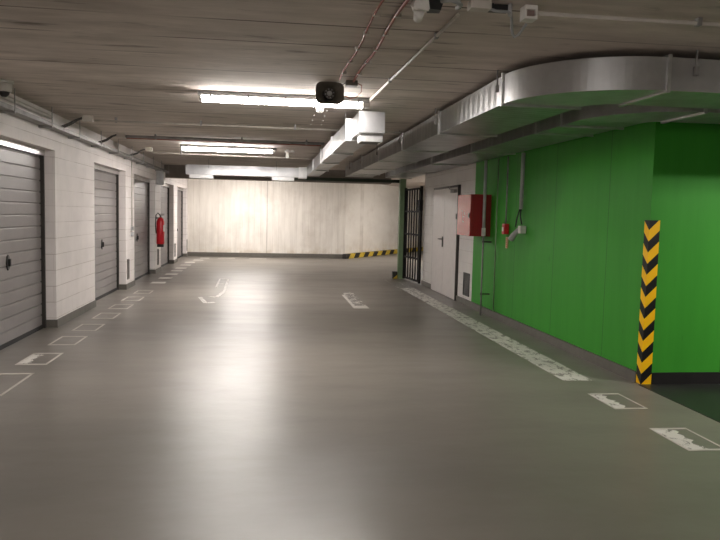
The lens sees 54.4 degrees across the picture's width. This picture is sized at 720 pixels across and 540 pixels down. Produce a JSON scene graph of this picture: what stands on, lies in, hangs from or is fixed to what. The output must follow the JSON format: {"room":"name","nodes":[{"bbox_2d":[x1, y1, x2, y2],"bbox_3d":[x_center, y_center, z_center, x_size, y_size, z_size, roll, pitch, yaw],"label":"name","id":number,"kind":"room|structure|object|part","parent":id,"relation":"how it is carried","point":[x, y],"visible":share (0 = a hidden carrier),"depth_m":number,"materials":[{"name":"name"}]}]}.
{"room":"parking garage","nodes":[
{"label":"parking garage","id":0,"kind":"room"},
{"bbox_2d":[0,93,187,319],"bbox_3d":[-3.974,-0.539,7.879,0.600,2.650,30.700,1,5,-8],"label":"wall","id":1,"kind":"structure","parent":0,"point":[68,163],"depth_m":9.69,"materials":[{"name":"white brick"}]},
{"bbox_2d":[0,138,45,349],"bbox_3d":[-3.779,-0.275,7.451,0.090,2.200,2.500,1,5,-8],"label":"door","id":2,"kind":"structure","parent":1,"relation":"in","point":[22,181],"depth_m":7.93,"materials":[{"name":"metal"}]},
{"bbox_3d":[-3.770,-0.079,7.519,0.040,0.180,0.110,1,5,-8],"label":"handle","id":3,"kind":"part","parent":2,"relation":"part of","materials":[{"name":"black plastic"}]},
{"bbox_3d":[-3.741,-1.337,7.379,0.060,0.070,2.480,1,5,-8],"label":"rail","id":4,"kind":"part","parent":2,"relation":"part of","materials":[{"name":"metal"}]},
{"bbox_3d":[-3.928,-0.339,8.663,0.055,2.130,0.028,1,5,-8],"label":"frame","id":5,"kind":"part","parent":2,"relation":"part of","materials":[{"name":"metal"}]},
{"bbox_2d":[0,96,51,118],"bbox_3d":[-3.046,-1.424,3.476,0.048,0.046,9.900,1,5,-8],"label":"pipe","id":6,"kind":"object","parent":1,"relation":"attached to","point":[8,98],"visible":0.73,"depth_m":7.49,"materials":[{"name":"plastic"}]},
{"bbox_2d":[94,164,118,300],"bbox_3d":[-4.359,-0.633,11.818,0.090,2.200,2.400,1,5,-8],"label":"door","id":7,"kind":"structure","parent":1,"relation":"in","point":[106,180],"depth_m":12.12,"materials":[{"name":"metal"}]},
{"bbox_3d":[-4.321,-1.696,11.746,0.060,0.070,2.380,1,5,-8],"label":"rail","id":8,"kind":"part","parent":7,"relation":"part of","materials":[{"name":"metal"}]},
{"bbox_3d":[-4.501,-0.694,12.980,0.055,2.130,0.028,1,5,-8],"label":"frame","id":9,"kind":"part","parent":7,"relation":"part of","materials":[{"name":"metal"}]},
{"bbox_2d":[46,253,187,327],"bbox_3d":[-3.828,0.734,8.003,0.274,0.100,30.724,1,5,-8],"label":"baseboard","id":10,"kind":"structure","parent":1,"relation":"attached to","point":[59,322],"depth_m":9.97,"materials":[{"name":"grey concrete"}]},
{"bbox_2d":[127,259,129,278],"bbox_3d":[-4.394,-0.017,13.276,0.012,0.380,0.170,1,5,-8],"label":"air vent","id":11,"kind":"object","parent":1,"relation":"in","point":[128,273],"visible":1,"depth_m":13.27,"materials":[{"name":"black plastic"}]},
{"bbox_2d":[131,161,131,194],"bbox_3d":[-4.362,-1.748,13.300,0.040,0.623,0.009,1,5,-8],"label":"conduit","id":12,"kind":"object","parent":1,"relation":"attached to","point":[131,161],"depth_m":13.49,"materials":[{"name":"plastic"}]},
{"bbox_2d":[131,209,133,235],"bbox_3d":[-4.393,-0.911,13.452,0.040,0.502,0.205,1,5,-8],"label":"light switch","id":13,"kind":"object","parent":1,"relation":"attached to","point":[132,229],"depth_m":13.55,"materials":[{"name":"plastic"}]},
{"bbox_2d":[134,175,149,280],"bbox_3d":[-4.798,-0.905,15.118,0.090,2.200,2.620,1,5,-8],"label":"door","id":14,"kind":"structure","parent":1,"relation":"in","point":[141,185],"depth_m":15.56,"materials":[{"name":"metal"}]},
{"bbox_3d":[-4.760,-1.967,15.046,0.060,0.070,2.600,1,5,-8],"label":"rail","id":15,"kind":"part","parent":14,"relation":"part of","materials":[{"name":"metal"}]},
{"bbox_3d":[-4.954,-0.974,16.389,0.055,2.130,0.028,1,5,-8],"label":"frame","id":16,"kind":"part","parent":14,"relation":"part of","materials":[{"name":"metal"}]},
{"bbox_2d":[157,249,158,264],"bbox_3d":[-4.879,-0.317,16.922,0.012,0.380,0.170,1,5,-8],"label":"air vent","id":17,"kind":"object","parent":1,"relation":"in","point":[157,249],"visible":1,"depth_m":16.88,"materials":[{"name":"black plastic"}]},
{"bbox_2d":[155,213,164,246],"bbox_3d":[-4.720,-0.951,16.536,0.212,0.812,0.194,1,5,-8],"label":"fire extinguisher","id":18,"kind":"object","parent":1,"relation":"attached to","point":[160,224],"visible":1,"depth_m":16.47,"materials":[{"name":"red metal"}]},
{"bbox_2d":[156,171,164,184],"bbox_3d":[-4.744,-2.191,16.684,0.170,0.320,0.270,1,5,-8],"label":"electrical box","id":19,"kind":"object","parent":1,"relation":"attached to","point":[160,175],"visible":0.97,"depth_m":16.55,"materials":[{"name":"grey plastic"}]},
{"bbox_2d":[161,184,168,266],"bbox_3d":[-5.244,-1.181,18.477,0.090,2.200,2.420,1,5,-8],"label":"door","id":20,"kind":"structure","parent":1,"relation":"in","point":[164,188],"depth_m":19.21,"materials":[{"name":"metal"}]},
{"bbox_3d":[-5.387,-1.241,19.649,0.055,2.130,0.028,1,5,-8],"label":"frame","id":21,"kind":"part","parent":20,"relation":"part of","materials":[{"name":"metal"}]},
{"bbox_2d":[177,187,182,257],"bbox_3d":[-5.664,-1.440,21.639,0.090,2.200,2.420,1,5,-8],"label":"door","id":22,"kind":"structure","parent":1,"relation":"in","point":[179,190],"depth_m":22.37,"materials":[{"name":"metal"}]},
{"bbox_3d":[-5.808,-1.501,22.811,0.055,2.130,0.028,1,5,-8],"label":"frame","id":23,"kind":"part","parent":22,"relation":"part of","materials":[{"name":"metal"}]},
{"bbox_2d":[164,165,390,184],"bbox_3d":[-2.097,-2.492,18.342,5.850,0.320,0.400,1,5,-8],"label":"trim","id":24,"kind":"structure","parent":1,"relation":"attached to","point":[175,171],"depth_m":18.17,"materials":[{"name":"metal"}]},
{"bbox_2d":[187,179,345,253],"bbox_3d":[-3.234,-1.762,23.565,5.500,2.650,0.300,1,5,-8],"label":"wall","id":25,"kind":"structure","parent":0,"point":[230,216],"depth_m":23.42,"materials":[{"name":"concrete"}]},
{"bbox_2d":[187,252,341,257],"bbox_3d":[-3.142,-0.497,23.519,5.200,0.140,0.020,1,5,-8],"label":"baseboard","id":26,"kind":"structure","parent":25,"relation":"attached to","point":[213,254],"depth_m":23.50,"materials":[{"name":"grey concrete"}]},
{"bbox_2d":[0,251,719,539],"bbox_3d":[1.213,0.654,12.360,12.300,0.204,38.000,1,5,-8],"label":"floor","id":27,"kind":"structure","parent":0,"point":[278,407],"depth_m":4.99,"materials":[{"name":"grey concrete"}]},
{"bbox_2d":[0,373,33,395],"bbox_3d":[-3.041,0.964,5.930,0.290,0.003,0.800,1,5,-8],"label":"square","id":28,"kind":"object","parent":27,"relation":"on","point":[22,380],"visible":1,"depth_m":6.09,"materials":[{"name":"white paint"}]},
{"bbox_2d":[15,353,62,364],"bbox_3d":[-3.177,0.880,6.953,0.290,0.003,0.570,1,5,-8],"label":"square","id":29,"kind":"object","parent":27,"relation":"on","point":[28,359],"visible":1,"depth_m":6.92,"materials":[{"name":"white paint"}]},
{"bbox_2d":[48,336,87,344],"bbox_3d":[-3.307,0.800,7.936,0.290,0.003,0.560,1,5,-8],"label":"square","id":30,"kind":"object","parent":27,"relation":"on","point":[61,336],"visible":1,"depth_m":7.93,"materials":[{"name":"white paint"}]},
{"bbox_2d":[71,324,104,330],"bbox_3d":[-3.429,0.725,8.850,0.290,0.003,0.530,1,5,-8],"label":"square","id":31,"kind":"object","parent":27,"relation":"on","point":[81,324],"visible":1,"depth_m":8.83,"materials":[{"name":"white paint"}]},
{"bbox_2d":[91,313,120,318],"bbox_3d":[-3.561,0.643,9.848,0.290,0.003,0.550,1,5,-8],"label":"square","id":32,"kind":"object","parent":27,"relation":"on","point":[100,313],"visible":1,"depth_m":9.60,"materials":[{"name":"white paint"}]},
{"bbox_2d":[108,304,133,308],"bbox_3d":[-3.689,0.564,10.806,0.290,0.003,0.530,1,5,-8],"label":"square","id":33,"kind":"object","parent":27,"relation":"on","point":[114,304],"visible":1,"depth_m":10.78,"materials":[{"name":"white paint"}]},
{"bbox_2d":[133,290,152,293],"bbox_3d":[-3.949,0.403,12.767,0.290,0.003,0.500,1,5,-8],"label":"square","id":34,"kind":"object","parent":27,"relation":"on","point":[138,290],"visible":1,"depth_m":12.56,"materials":[{"name":"white paint"}]},
{"bbox_2d":[198,279,228,302],"bbox_3d":[-2.751,0.369,13.542,0.393,0.003,4.302,1,5,-5],"label":"painted symbol","id":35,"kind":"object","parent":27,"relation":"on","point":[227,281],"visible":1,"depth_m":12.90,"materials":[{"name":"white paint"}]},
{"bbox_2d":[342,292,365,305],"bbox_3d":[-0.121,0.508,12.556,0.195,0.003,2.040,1,5,-8],"label":"painted patch","id":36,"kind":"object","parent":27,"relation":"on","point":[354,295],"visible":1,"depth_m":12.39,"materials":[{"name":"white paint"}]},
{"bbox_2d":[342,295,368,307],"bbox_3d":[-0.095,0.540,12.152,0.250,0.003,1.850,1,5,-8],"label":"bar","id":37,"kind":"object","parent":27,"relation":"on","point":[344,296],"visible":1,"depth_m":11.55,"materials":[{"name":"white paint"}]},
{"bbox_2d":[342,247,422,258],"bbox_3d":[1.185,-0.705,27.270,0.140,0.160,8.000,3,5,25],"label":"kerb","id":38,"kind":"object","parent":27,"relation":"on","point":[393,251],"visible":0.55,"depth_m":25.58,"materials":[{"name":"yellow paint"}]},
{"bbox_2d":[392,271,396,278],"bbox_3d":[0.824,0.117,16.708,0.110,0.170,0.140,1,5,-8],"label":"block","id":39,"kind":"object","parent":27,"relation":"on","point":[394,273],"visible":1,"depth_m":16.64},
{"bbox_2d":[397,179,405,278],"bbox_3d":[0.986,-0.971,16.620,0.140,2.360,0.140,1,5,-8],"label":"trim","id":40,"kind":"structure","parent":27,"relation":"on","point":[402,182],"depth_m":16.56,"materials":[{"name":"green paint"}]},
{"bbox_2d":[294,177,398,182],"bbox_3d":[-0.285,-2.122,16.498,2.720,0.075,0.100,1,5,-8],"label":"trim","id":41,"kind":"structure","parent":40,"relation":"attached to","point":[308,178],"depth_m":16.46,"materials":[{"name":"black paint"}]},
{"bbox_2d":[480,160,491,314],"bbox_3d":[1.930,-0.484,10.672,0.155,2.370,0.060,1,5,-8],"label":"riser pipe","id":42,"kind":"object","parent":27,"relation":"on","point":[483,230],"visible":1,"depth_m":10.63,"materials":[{"name":"metal"}]},
{"bbox_2d":[401,288,589,380],"bbox_3d":[1.506,0.704,10.541,0.280,0.003,8.080,1,5,-8],"label":"painted stripe","id":43,"kind":"object","parent":27,"relation":"on","point":[520,348],"visible":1,"depth_m":8.44,"materials":[{"name":"white paint"}]},
{"bbox_2d":[588,393,647,408],"bbox_3d":[2.141,1.091,5.840,0.280,0.003,0.480,1,5,-8],"label":"square","id":44,"kind":"object","parent":27,"relation":"on","point":[603,399],"visible":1,"depth_m":5.80,"materials":[{"name":"white paint"}]},
{"bbox_2d":[649,428,719,450],"bbox_3d":[2.271,1.171,4.861,0.280,0.003,0.480,1,5,-8],"label":"square","id":45,"kind":"object","parent":27,"relation":"on","point":[679,439],"visible":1,"depth_m":4.85,"materials":[{"name":"white paint"}]},
{"bbox_2d":[0,0,719,189],"bbox_3d":[1.278,-2.185,12.136,12.300,0.200,38.000,1,5,-8],"label":"ceiling","id":46,"kind":"structure","parent":0,"point":[126,60],"depth_m":5.05,"materials":[{"name":"grey concrete"}]},
{"bbox_2d":[0,79,13,96],"bbox_3d":[-3.272,-1.665,6.432,0.170,0.145,0.170,1,5,-8],"label":"dome camera","id":47,"kind":"object","parent":46,"relation":"attached to","point":[5,85],"visible":1,"depth_m":6.39,"materials":[{"name":"white plastic"}]},
{"bbox_3d":[-3.271,-1.727,6.428,0.170,0.020,0.170,1,5,-8],"label":"mount plate","id":48,"kind":"part","parent":47,"relation":"part of","materials":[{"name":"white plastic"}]},
{"bbox_2d":[0,88,168,173],"bbox_3d":[-3.539,-1.714,7.638,0.150,0.241,20.300,1,5,-8],"label":"cable tray","id":49,"kind":"object","parent":46,"relation":"hanging from","point":[4,107],"visible":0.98,"depth_m":8.78,"materials":[{"name":"metal"}]},
{"bbox_2d":[62,117,81,126],"bbox_3d":[-3.542,-1.814,8.587,0.046,0.156,0.279,6,6,43],"label":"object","id":50,"kind":"object","parent":49,"relation":"attached to","point":[80,117],"visible":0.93,"depth_m":8.59,"materials":[{"name":"metal"}]},
{"bbox_2d":[82,115,93,121],"bbox_3d":[-3.382,-1.883,8.707,0.120,0.075,0.100,1,5,-8],"label":"junction box","id":51,"kind":"object","parent":46,"relation":"attached to","point":[85,118],"visible":1,"depth_m":8.66,"materials":[{"name":"plastic"}]},
{"bbox_2d":[116,132,125,137],"bbox_3d":[-3.612,-2.037,10.587,0.120,0.075,0.100,1,5,-8],"label":"junction box","id":52,"kind":"object","parent":46,"relation":"attached to","point":[118,134],"visible":1,"depth_m":10.54,"materials":[{"name":"plastic"}]},
{"bbox_2d":[145,147,152,151],"bbox_3d":[-3.907,-2.231,12.961,0.120,0.075,0.100,1,5,-8],"label":"junction box","id":53,"kind":"object","parent":46,"relation":"attached to","point":[147,149],"visible":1,"depth_m":12.91,"materials":[{"name":"plastic"}]},
{"bbox_2d":[126,138,320,145],"bbox_3d":[-2.150,-2.057,11.236,3.072,0.023,0.024,1,5,-9],"label":"conduit","id":54,"kind":"object","parent":46,"relation":"attached to","point":[126,138],"visible":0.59,"depth_m":11.23,"materials":[{"name":"grey metal"}]},
{"bbox_2d":[125,134,323,144],"bbox_3d":[-2.056,-2.017,10.815,3.016,0.074,0.080,1,5,-8],"label":"conduit","id":55,"kind":"object","parent":46,"relation":"attached to","point":[155,136],"visible":1,"depth_m":10.80,"materials":[{"name":"metal"}]},
{"bbox_2d":[180,145,276,152],"bbox_3d":[-2.315,-2.138,12.367,1.670,0.095,0.133,1,5,-8],"label":"fluorescent light","id":56,"kind":"object","parent":46,"relation":"attached to","point":[183,147],"visible":1,"depth_m":12.32,"materials":[{"name":"grey plastic"}]},
{"bbox_2d":[182,147,271,152],"bbox_3d":[-2.339,-2.115,12.370,1.555,0.048,0.100,1,5,-8],"label":"diffuser","id":57,"kind":"object","parent":56,"relation":"attached to","point":[220,149],"depth_m":12.33,"materials":[{"name":"white plastic"}]},
{"bbox_2d":[153,149,312,159],"bbox_3d":[-2.374,-2.204,13.278,2.990,0.105,0.057,0,5,-12],"label":"conduit","id":58,"kind":"object","parent":46,"relation":"attached to","point":[181,153],"visible":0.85,"depth_m":13.26,"materials":[{"name":"plastic"}]},
{"bbox_2d":[94,117,400,133],"bbox_3d":[-1.392,-1.867,9.045,3.905,0.065,0.061,1,5,-8],"label":"conduit","id":59,"kind":"object","parent":46,"relation":"attached to","point":[96,120],"visible":0.84,"depth_m":8.98,"materials":[{"name":"plastic"}]},
{"bbox_2d":[198,91,370,108],"bbox_3d":[-0.730,-1.665,6.848,1.670,0.095,0.133,1,5,-8],"label":"fluorescent light","id":60,"kind":"object","parent":46,"relation":"attached to","point":[204,96],"visible":0.85,"depth_m":6.79,"materials":[{"name":"grey plastic"}]},
{"bbox_2d":[186,111,384,180],"bbox_3d":[-1.823,-1.899,11.550,3.005,0.420,9.050,1,5,-8],"label":"ventilation duct","id":61,"kind":"object","parent":46,"relation":"hanging from","point":[366,127],"visible":0.99,"depth_m":11.13,"materials":[{"name":"metal"}]},
{"bbox_2d":[189,174,213,178],"bbox_3d":[-3.549,-2.097,15.702,0.520,0.082,0.260,1,5,-8],"label":"outlet","id":62,"kind":"object","parent":61,"relation":"attached to","point":[200,176],"depth_m":15.57,"materials":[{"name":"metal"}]},
{"bbox_2d":[272,177,293,180],"bbox_3d":[-1.755,-2.075,15.942,0.500,0.082,0.260,1,5,-8],"label":"outlet","id":63,"kind":"object","parent":61,"relation":"attached to","point":[273,178],"depth_m":15.82,"materials":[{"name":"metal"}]},
{"bbox_2d":[356,133,383,144],"bbox_3d":[0.103,-1.396,7.460,0.260,0.086,0.330,1,5,-8],"label":"outlet","id":64,"kind":"object","parent":61,"relation":"attached to","point":[362,138],"depth_m":7.32,"materials":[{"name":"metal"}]},
{"bbox_2d":[284,149,293,157],"bbox_3d":[-1.282,-2.108,12.713,0.180,0.160,0.060,1,5,-8],"label":"hanger","id":65,"kind":"object","parent":46,"relation":"hanging from","point":[287,151],"visible":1,"depth_m":12.68,"materials":[{"name":"white metal"}]},
{"bbox_2d":[315,107,324,112],"bbox_3d":[-0.430,-1.723,7.514,0.110,0.070,0.110,1,5,-8],"label":"smoke detector","id":66,"kind":"object","parent":46,"relation":"attached to","point":[318,109],"visible":0.81,"depth_m":7.48,"materials":[{"name":"white plastic"}]},
{"bbox_2d":[315,81,343,104],"bbox_3d":[-0.276,-1.554,6.203,0.250,0.194,0.198,1,5,-8],"label":"loudspeaker","id":67,"kind":"object","parent":46,"relation":"hanging from","point":[325,92],"visible":1,"depth_m":6.14,"materials":[{"name":"black plastic"}]},
{"bbox_2d":[345,80,357,86],"bbox_3d":[-0.074,-1.612,6.052,0.100,0.045,0.080,1,5,-8],"label":"junction box","id":68,"kind":"object","parent":46,"relation":"attached to","point":[348,83],"visible":1,"depth_m":6.02,"materials":[{"name":"black plastic"}]},
{"bbox_2d":[339,0,383,79],"bbox_3d":[0.359,-1.290,1.976,0.039,0.024,8.020,1,5,-8],"label":"cable","id":69,"kind":"object","parent":46,"relation":"attached to","point":[375,13],"visible":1,"depth_m":4.39,"materials":[{"name":"plastic"}]},
{"bbox_2d":[353,0,409,81],"bbox_3d":[0.478,-1.290,2.017,0.042,0.024,8.070,1,5,-8],"label":"cable","id":70,"kind":"object","parent":46,"relation":"attached to","point":[397,14],"visible":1,"depth_m":4.42,"materials":[{"name":"plastic"}]},
{"bbox_2d":[369,13,459,100],"bbox_3d":[0.325,-1.554,5.406,0.027,0.035,3.010,1,5,-9],"label":"conduit","id":71,"kind":"object","parent":46,"relation":"attached to","point":[436,34],"visible":1,"depth_m":4.78,"materials":[{"name":"plastic"}]},
{"bbox_2d":[410,0,442,22],"bbox_3d":[0.357,-1.394,3.758,0.160,0.097,0.179,1,5,-8],"label":"emergency light","id":72,"kind":"object","parent":46,"relation":"attached to","point":[419,7],"visible":1,"depth_m":3.70,"materials":[{"name":"white plastic"}]},
{"bbox_2d":[440,0,462,9],"bbox_3d":[0.512,-1.401,3.685,0.110,0.060,0.235,4,5,33],"label":"conduit","id":73,"kind":"object","parent":46,"relation":"attached to","point":[459,3],"visible":1,"depth_m":3.61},
{"bbox_2d":[467,0,493,12],"bbox_3d":[0.646,-1.413,3.745,0.130,0.045,0.080,1,5,-8],"label":"junction box","id":74,"kind":"object","parent":46,"relation":"attached to","point":[485,6],"visible":1,"depth_m":3.71,"materials":[{"name":"plastic"}]},
{"bbox_2d":[490,8,526,37],"bbox_3d":[0.807,-1.351,3.816,0.087,0.115,0.284,6,6,44],"label":"cable","id":75,"kind":"object","parent":74,"relation":"hanging from","point":[492,9],"visible":1,"depth_m":3.85,"materials":[{"name":"grey plastic"}]},
{"bbox_2d":[487,4,507,13],"bbox_3d":[0.747,-1.420,3.803,0.115,0.035,0.050,1,5,-8],"label":"connector","id":76,"kind":"object","parent":46,"relation":"attached to","point":[496,6],"visible":0.52,"depth_m":3.78,"materials":[{"name":"black plastic"}]},
{"bbox_2d":[508,3,511,16],"bbox_3d":[0.809,-1.401,3.773,0.022,0.065,0.022,3,5,15],"label":"clamp","id":77,"kind":"object","parent":46,"relation":"attached to","point":[509,4],"visible":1,"depth_m":3.76,"materials":[{"name":"grey plastic"}]},
{"bbox_2d":[520,4,537,22],"bbox_3d":[0.919,-1.396,3.813,0.070,0.073,0.080,1,5,-8],"label":"sensor","id":78,"kind":"object","parent":46,"relation":"attached to","point":[528,13],"visible":1,"depth_m":3.79,"materials":[{"name":"white plastic"}]},
{"bbox_2d":[345,50,719,177],"bbox_3d":[3.899,-1.777,10.830,7.042,0.286,11.795,1,5,-8],"label":"air duct","id":79,"kind":"object","parent":46,"relation":"hanging from","point":[521,97],"visible":1,"depth_m":5.19,"materials":[{"name":"metal"}]},
{"bbox_3d":[1.072,-1.476,5.466,0.024,0.170,0.030,1,5,-8],"label":"hanger rod","id":80,"kind":"part","parent":79,"relation":"part of","materials":[{"name":"metal"}]},
{"bbox_3d":[2.255,-1.388,4.690,0.028,0.170,0.030,1,5,-8],"label":"hanger rod","id":81,"kind":"part","parent":79,"relation":"part of","materials":[{"name":"metal"}]},
{"bbox_2d":[385,104,719,178],"bbox_3d":[4.313,-1.804,11.282,6.102,0.286,11.005,1,5,-8],"label":"air duct","id":82,"kind":"object","parent":46,"relation":"hanging from","point":[588,121],"visible":0.53,"depth_m":7.08,"materials":[{"name":"metal"}]},
{"bbox_2d":[538,11,719,26],"bbox_3d":[2.696,-1.389,4.055,3.514,0.043,0.039,1,5,-8],"label":"conduit","id":83,"kind":"object","parent":46,"relation":"attached to","point":[698,22],"visible":0.88,"depth_m":3.89,"materials":[{"name":"plastic"}]},
{"bbox_2d":[345,183,424,253],"bbox_3d":[1.096,-1.970,27.448,0.300,2.650,8.000,3,5,25],"label":"wall","id":84,"kind":"structure","parent":0,"point":[372,210],"depth_m":25.89,"materials":[{"name":"concrete"}]},
{"bbox_2d":[422,122,719,372],"bbox_3d":[4.667,-0.601,11.173,5.400,2.650,9.050,1,5,-8],"label":"wall","id":85,"kind":"structure","parent":0,"point":[574,276],"depth_m":7.11,"materials":[{"name":"green paint"}]},
{"bbox_2d":[402,186,422,283],"bbox_3d":[1.189,-0.813,15.896,0.080,2.130,1.255,0,5,-13],"label":"iron gate","id":86,"kind":"object","parent":85,"relation":"attached to","point":[419,203],"visible":1,"depth_m":15.82,"materials":[{"name":"black metal"}]},
{"bbox_2d":[431,185,460,300],"bbox_3d":[1.580,-0.553,13.352,0.139,2.070,1.980,1,5,-8],"label":"door","id":87,"kind":"structure","parent":85,"relation":"in","point":[445,239],"depth_m":13.22,"materials":[{"name":"grey metal"}]},
{"bbox_2d":[463,272,469,296],"bbox_3d":[1.817,0.246,11.982,0.012,0.395,0.360,1,5,-8],"label":"air vent","id":88,"kind":"object","parent":85,"relation":"in","point":[466,276],"visible":1,"depth_m":11.98,"materials":[{"name":"grey metal"}]},
{"bbox_2d":[457,194,491,236],"bbox_3d":[1.790,-0.863,11.057,0.340,0.640,0.720,1,5,-8],"label":"cabinet","id":89,"kind":"object","parent":85,"relation":"attached to","point":[470,206],"visible":0.99,"depth_m":10.72,"materials":[{"name":"red metal"}]},
{"bbox_3d":[1.646,-0.865,11.038,0.027,0.640,0.720,1,5,-8],"label":"door","id":90,"kind":"part","parent":89,"relation":"part of","materials":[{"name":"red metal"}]},
{"bbox_2d":[492,159,499,311],"bbox_3d":[2.020,-0.510,10.398,0.020,2.270,0.020,1,5,-8],"label":"riser pipe","id":91,"kind":"object","parent":85,"relation":"attached to","point":[498,159],"visible":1,"depth_m":10.39,"materials":[{"name":"green metal"}]},
{"bbox_2d":[502,156,508,247],"bbox_3d":[2.080,-0.960,9.954,0.079,1.300,0.100,1,5,-8],"label":"fire alarm","id":92,"kind":"object","parent":85,"relation":"attached to","point":[505,227],"visible":0.99,"depth_m":9.94,"materials":[{"name":"metal"}]},
{"bbox_2d":[508,152,525,240],"bbox_3d":[2.127,-0.972,9.378,0.106,1.185,0.299,-1,5,-27],"label":"wall socket","id":93,"kind":"object","parent":85,"relation":"attached to","point":[521,229],"visible":1,"depth_m":9.32,"materials":[{"name":"grey plastic"}]},
{"bbox_2d":[421,280,636,382],"bbox_3d":[1.958,0.635,10.940,0.060,0.100,8.960,1,5,-8],"label":"baseboard","id":94,"kind":"structure","parent":85,"relation":"attached to","point":[607,364],"depth_m":8.24,"materials":[{"name":"grey concrete"}]},
{"bbox_2d":[636,220,659,383],"bbox_3d":[2.643,0.298,6.426,0.103,1.506,0.084,1,5,-8],"label":"guard","id":95,"kind":"object","parent":85,"relation":"attached to","point":[651,227],"visible":1,"depth_m":6.39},
{"bbox_2d":[651,372,719,383],"bbox_3d":[5.297,1.034,6.801,5.270,0.110,0.020,1,5,-8],"label":"baseboard","id":96,"kind":"structure","parent":85,"relation":"attached to","point":[659,377],"depth_m":6.49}
]}

